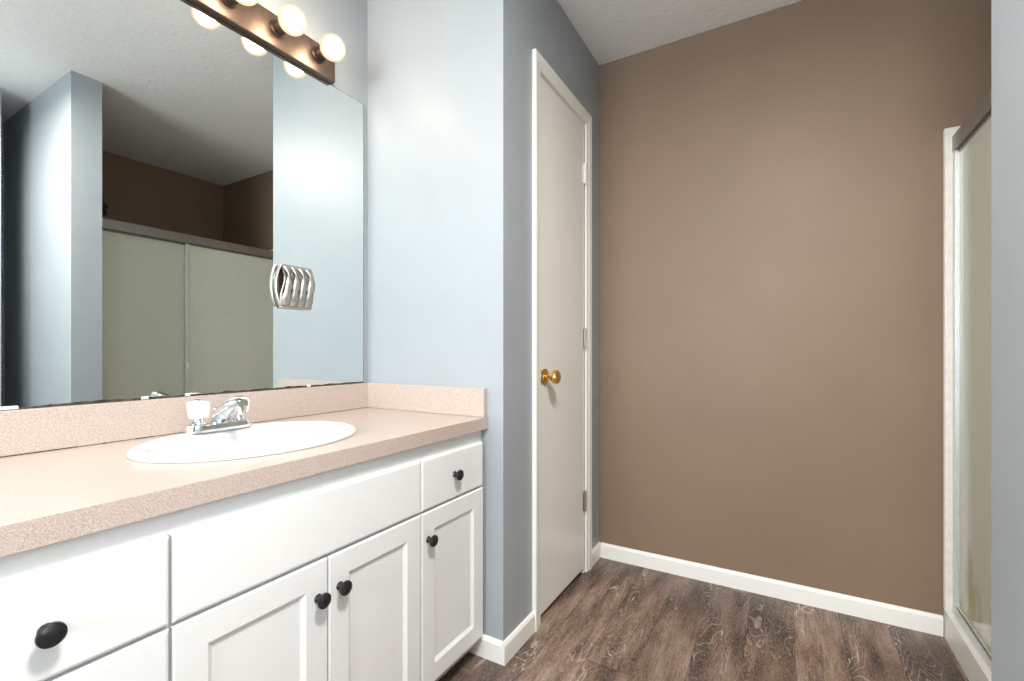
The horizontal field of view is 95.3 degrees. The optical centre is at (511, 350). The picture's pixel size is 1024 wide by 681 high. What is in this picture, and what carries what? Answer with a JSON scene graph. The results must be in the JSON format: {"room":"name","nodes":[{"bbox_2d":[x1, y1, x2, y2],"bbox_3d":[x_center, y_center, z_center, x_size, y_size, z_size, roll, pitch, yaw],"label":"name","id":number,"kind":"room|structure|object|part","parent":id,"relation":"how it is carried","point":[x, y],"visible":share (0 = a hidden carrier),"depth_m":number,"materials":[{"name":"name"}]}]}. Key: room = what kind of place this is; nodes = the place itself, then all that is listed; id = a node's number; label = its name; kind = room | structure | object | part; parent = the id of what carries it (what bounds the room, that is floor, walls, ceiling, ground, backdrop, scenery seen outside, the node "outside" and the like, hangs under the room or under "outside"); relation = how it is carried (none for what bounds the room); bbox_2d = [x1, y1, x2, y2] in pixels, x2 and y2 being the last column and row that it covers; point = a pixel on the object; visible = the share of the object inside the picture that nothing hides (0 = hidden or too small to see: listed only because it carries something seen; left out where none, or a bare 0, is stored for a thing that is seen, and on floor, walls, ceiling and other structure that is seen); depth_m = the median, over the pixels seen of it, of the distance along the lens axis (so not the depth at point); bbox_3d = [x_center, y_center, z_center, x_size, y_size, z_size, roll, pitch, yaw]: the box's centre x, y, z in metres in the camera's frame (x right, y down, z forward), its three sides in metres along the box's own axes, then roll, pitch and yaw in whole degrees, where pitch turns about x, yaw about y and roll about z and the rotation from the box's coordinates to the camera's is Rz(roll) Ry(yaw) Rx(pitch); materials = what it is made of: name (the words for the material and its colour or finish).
{"room":"bathroom","nodes":[
{"label":"bathroom","id":0,"kind":"room"},
{"bbox_2d":[0,0,367,410],"bbox_3d":[-1.133,-0.199,0.990,0.120,2.440,3.874,0,0,30],"label":"wall","id":1,"kind":"structure","parent":0,"point":[345,21],"depth_m":1.76,"materials":[{"name":"blue paint"}]},
{"bbox_2d":[0,0,363,409],"bbox_3d":[-0.881,-0.417,1.294,0.009,1.084,1.205,0,0,30],"label":"mirror","id":2,"kind":"object","parent":1,"relation":"attached to","point":[160,162],"visible":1,"depth_m":1.23,"materials":[{"name":"clear glass"}]},
{"bbox_2d":[274,264,314,309],"bbox_3d":[-0.711,-0.209,1.542,0.042,0.140,0.142,0,0,30],"label":"toothbrush holder","id":3,"kind":"object","parent":2,"relation":"attached to","point":[294,291],"visible":1,"depth_m":1.52,"materials":[{"name":"silver metal"}]},
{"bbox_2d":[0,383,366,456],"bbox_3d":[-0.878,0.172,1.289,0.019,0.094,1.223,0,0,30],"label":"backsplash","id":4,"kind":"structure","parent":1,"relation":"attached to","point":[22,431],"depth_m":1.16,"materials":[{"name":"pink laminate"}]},
{"bbox_2d":[188,0,341,84],"bbox_3d":[-0.820,-1.013,1.263,0.146,0.104,0.896,0,0,30],"label":"vanity light","id":5,"kind":"object","parent":1,"relation":"attached to","point":[283,36],"visible":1,"depth_m":1.46,"materials":[{"name":"brown metal"}]},
{"bbox_2d":[222,0,242,8],"bbox_3d":[-0.804,-1.021,1.342,0.039,0.052,0.052,0,0,30],"label":"socket","id":6,"kind":"object","parent":5,"relation":"attached to","point":[226,4],"depth_m":1.34,"materials":[{"name":"brown metal"}]},
{"bbox_2d":[270,17,289,38],"bbox_3d":[-0.729,-1.021,1.472,0.039,0.052,0.052,0,0,30],"label":"socket","id":7,"kind":"object","parent":5,"relation":"attached to","point":[278,29],"depth_m":1.46,"materials":[{"name":"brown metal"}]},
{"bbox_2d":[311,45,329,63],"bbox_3d":[-0.653,-1.021,1.601,0.039,0.052,0.052,0,0,30],"label":"socket","id":8,"kind":"object","parent":5,"relation":"attached to","point":[319,55],"depth_m":1.59,"materials":[{"name":"brown metal"}]},
{"bbox_2d":[368,0,598,640],"bbox_3d":[-0.068,-0.199,2.080,0.626,2.440,0.919,0,0,30],"label":"wall","id":9,"kind":"structure","parent":0,"point":[450,81],"depth_m":1.65,"materials":[{"name":"blue paint"}]},
{"bbox_2d":[470,611,534,665],"bbox_3d":[-0.029,0.985,1.637,0.138,0.071,0.217,0,0,30],"label":"baseboard","id":10,"kind":"structure","parent":9,"relation":"attached to","point":[495,650],"depth_m":1.55,"materials":[{"name":"white paint"}]},
{"bbox_2d":[532,48,591,631],"bbox_3d":[0.178,-0.039,1.974,0.126,2.120,0.577,0,0,30],"label":"door frame","id":11,"kind":"structure","parent":9,"relation":"attached to","point":[540,67],"depth_m":1.74,"materials":[{"name":"white paint"}]},
{"bbox_2d":[541,77,585,613],"bbox_3d":[0.231,-0.021,1.944,0.096,2.035,0.445,0,0,30],"label":"door","id":12,"kind":"structure","parent":9,"relation":"in","point":[563,169],"depth_m":1.91,"materials":[{"name":"white paint"}]},
{"bbox_3d":[0.150,0.099,1.770,0.060,0.064,0.064,0,0,30],"label":"knob","id":13,"kind":"part","parent":12,"relation":"part of","materials":[{"name":"gold metal"}]},
{"bbox_2d":[592,542,600,566],"bbox_3d":[0.404,0.985,2.257,0.012,0.071,0.138,0,0,30],"label":"baseboard","id":14,"kind":"structure","parent":9,"relation":"attached to","point":[596,551],"depth_m":2.25,"materials":[{"name":"white paint"}]},
{"bbox_2d":[557,0,801,64],"bbox_3d":[0.114,-1.469,0.265,3.005,0.100,4.114,0,0,30],"label":"ceiling","id":15,"kind":"structure","parent":0,"point":[611,30],"depth_m":1.99,"materials":[{"name":"white paint"}]},
{"bbox_2d":[439,557,968,680],"bbox_3d":[0.114,1.071,0.265,3.005,0.100,4.114,0,0,30],"label":"floor","id":16,"kind":"structure","parent":0,"point":[615,620],"depth_m":1.64,"materials":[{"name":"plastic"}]},
{"bbox_2d":[0,430,482,680],"bbox_3d":[-0.623,0.641,1.157,0.585,0.760,1.227,0,0,30],"label":"vanity cabinet","id":17,"kind":"object","parent":16,"relation":"on","point":[369,570],"visible":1,"depth_m":0.92,"materials":[{"name":"white paint"}]},
{"bbox_3d":[-0.614,0.375,0.619,0.028,0.032,0.032,0,0,30],"label":"knob","id":18,"kind":"part","parent":17,"relation":"part of","materials":[{"name":"black metal"}]},
{"bbox_3d":[-0.635,0.372,0.628,0.018,0.144,0.298,0,0,30],"label":"drawer","id":19,"kind":"part","parent":17,"relation":"part of","materials":[{"name":"white paint"}]},
{"bbox_3d":[-0.635,0.571,0.628,0.018,0.243,0.298,0,0,30],"label":"drawer","id":20,"kind":"part","parent":17,"relation":"part of","materials":[{"name":"white paint"}]},
{"bbox_2d":[0,383,487,556],"bbox_3d":[-0.637,0.192,1.160,0.566,0.134,1.242,0,0,30],"label":"countertop","id":21,"kind":"structure","parent":17,"relation":"on","point":[66,472],"depth_m":1.00,"materials":[{"name":"pink laminate"}]},
{"bbox_2d":[183,396,251,433],"bbox_3d":[-0.739,0.164,1.214,0.142,0.086,0.166,0,0,30],"label":"faucet","id":22,"kind":"object","parent":21,"relation":"on","point":[197,410],"visible":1,"depth_m":1.19,"materials":[{"name":"silver metal"}]},
{"bbox_3d":[-0.801,0.180,1.191,0.034,0.017,0.034,0,0,30],"label":"valve stem","id":23,"kind":"part","parent":22,"relation":"part of","materials":[{"name":"silver metal"}]},
{"bbox_3d":[-0.801,0.149,1.191,0.050,0.047,0.050,0,0,8],"label":"handle","id":24,"kind":"part","parent":22,"relation":"part of","materials":[{"name":"white plastic"}]},
{"bbox_3d":[-0.776,0.197,1.235,0.058,0.020,0.166,0,0,30],"label":"plate","id":25,"kind":"part","parent":22,"relation":"part of","materials":[{"name":"silver metal"}]},
{"bbox_3d":[-0.737,0.163,1.212,0.138,0.084,0.050,0,0,30],"label":"spout","id":26,"kind":"part","parent":22,"relation":"part of","materials":[{"name":"silver metal"}]},
{"bbox_3d":[-0.750,0.149,1.279,0.050,0.047,0.050,0,0,8],"label":"handle","id":27,"kind":"part","parent":22,"relation":"part of","materials":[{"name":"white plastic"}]},
{"bbox_3d":[-0.750,0.180,1.279,0.034,0.017,0.034,0,0,30],"label":"valve stem","id":28,"kind":"part","parent":22,"relation":"part of","materials":[{"name":"silver metal"}]},
{"bbox_2d":[126,421,356,462],"bbox_3d":[-0.631,0.285,1.154,0.402,0.156,0.512,0,0,30],"label":"sink","id":29,"kind":"object","parent":21,"relation":"in","point":[258,439],"visible":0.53,"depth_m":1.18,"materials":[{"name":"white ceramic"}]},
{"bbox_3d":[-0.483,0.695,0.890,0.018,0.490,0.298,0,0,30],"label":"door","id":30,"kind":"part","parent":17,"relation":"part of","materials":[{"name":"white paint"}]},
{"bbox_3d":[-0.401,0.527,0.986,0.028,0.032,0.032,0,0,30],"label":"knob","id":31,"kind":"part","parent":17,"relation":"part of","materials":[{"name":"black metal"}]},
{"bbox_3d":[-0.372,0.524,1.034,0.028,0.032,0.032,0,0,30],"label":"knob","id":32,"kind":"part","parent":17,"relation":"part of","materials":[{"name":"black metal"}]},
{"bbox_3d":[-0.332,0.695,1.150,0.018,0.490,0.298,0,0,30],"label":"door","id":33,"kind":"part","parent":17,"relation":"part of","materials":[{"name":"white paint"}]},
{"bbox_3d":[-0.221,0.526,1.294,0.028,0.032,0.032,0,0,30],"label":"knob","id":34,"kind":"part","parent":17,"relation":"part of","materials":[{"name":"black metal"}]},
{"bbox_3d":[-0.179,0.372,1.413,0.018,0.144,0.302,0,0,30],"label":"drawer","id":35,"kind":"part","parent":17,"relation":"part of","materials":[{"name":"white paint"}]},
{"bbox_3d":[-0.179,0.695,1.413,0.018,0.490,0.302,0,0,30],"label":"door","id":36,"kind":"part","parent":17,"relation":"part of","materials":[{"name":"white paint"}]},
{"bbox_3d":[-0.161,0.372,1.398,0.028,0.032,0.032,0,0,30],"label":"knob","id":37,"kind":"part","parent":17,"relation":"part of","materials":[{"name":"black metal"}]},
{"bbox_2d":[943,126,990,680],"bbox_3d":[1.617,0.116,0.950,0.851,1.810,1.178,0,0,30],"label":"shower surround","id":38,"kind":"object","parent":16,"relation":"on","point":[968,657],"visible":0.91,"depth_m":1.65,"materials":[{"name":"white plastic"}]},
{"bbox_3d":[1.908,0.067,1.450,0.851,1.712,0.021,0,0,30],"label":"panel","id":39,"kind":"part","parent":38,"relation":"part of","materials":[{"name":"white plastic"}]},
{"bbox_2d":[952,88,990,670],"bbox_3d":[1.288,0.084,1.141,0.064,1.676,1.134,0,0,30],"label":"shower enclosure","id":40,"kind":"object","parent":38,"relation":"on","point":[971,143],"visible":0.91,"depth_m":1.49,"materials":[{"name":"metal"}]},
{"bbox_3d":[1.399,-0.692,1.353,0.012,0.008,0.599,0,0,30],"label":"rail","id":41,"kind":"part","parent":40,"relation":"part of","materials":[{"name":"metal"}]},
{"bbox_3d":[1.399,0.899,1.353,0.012,0.020,0.599,0,0,30],"label":"rail","id":42,"kind":"part","parent":40,"relation":"part of","materials":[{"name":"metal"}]},
{"bbox_2d":[599,0,990,634],"bbox_3d":[1.117,-0.199,1.992,3.005,2.440,0.120,0,0,30],"label":"wall","id":43,"kind":"structure","parent":0,"point":[771,182],"depth_m":1.92,"materials":[{"name":"brown paint"}]},
{"bbox_2d":[601,542,942,636],"bbox_3d":[0.991,0.985,1.989,1.274,0.071,0.012,0,0,30],"label":"baseboard","id":44,"kind":"structure","parent":43,"relation":"attached to","point":[926,622],"depth_m":1.91,"materials":[{"name":"white paint"}]},
{"bbox_2d":[991,0,1023,680],"bbox_3d":[1.202,-0.199,0.437,1.056,2.440,0.125,0,0,30],"label":"wall partition","id":45,"kind":"structure","parent":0,"point":[1007,16],"depth_m":0.70,"materials":[{"name":"blue paint"}]}
]}

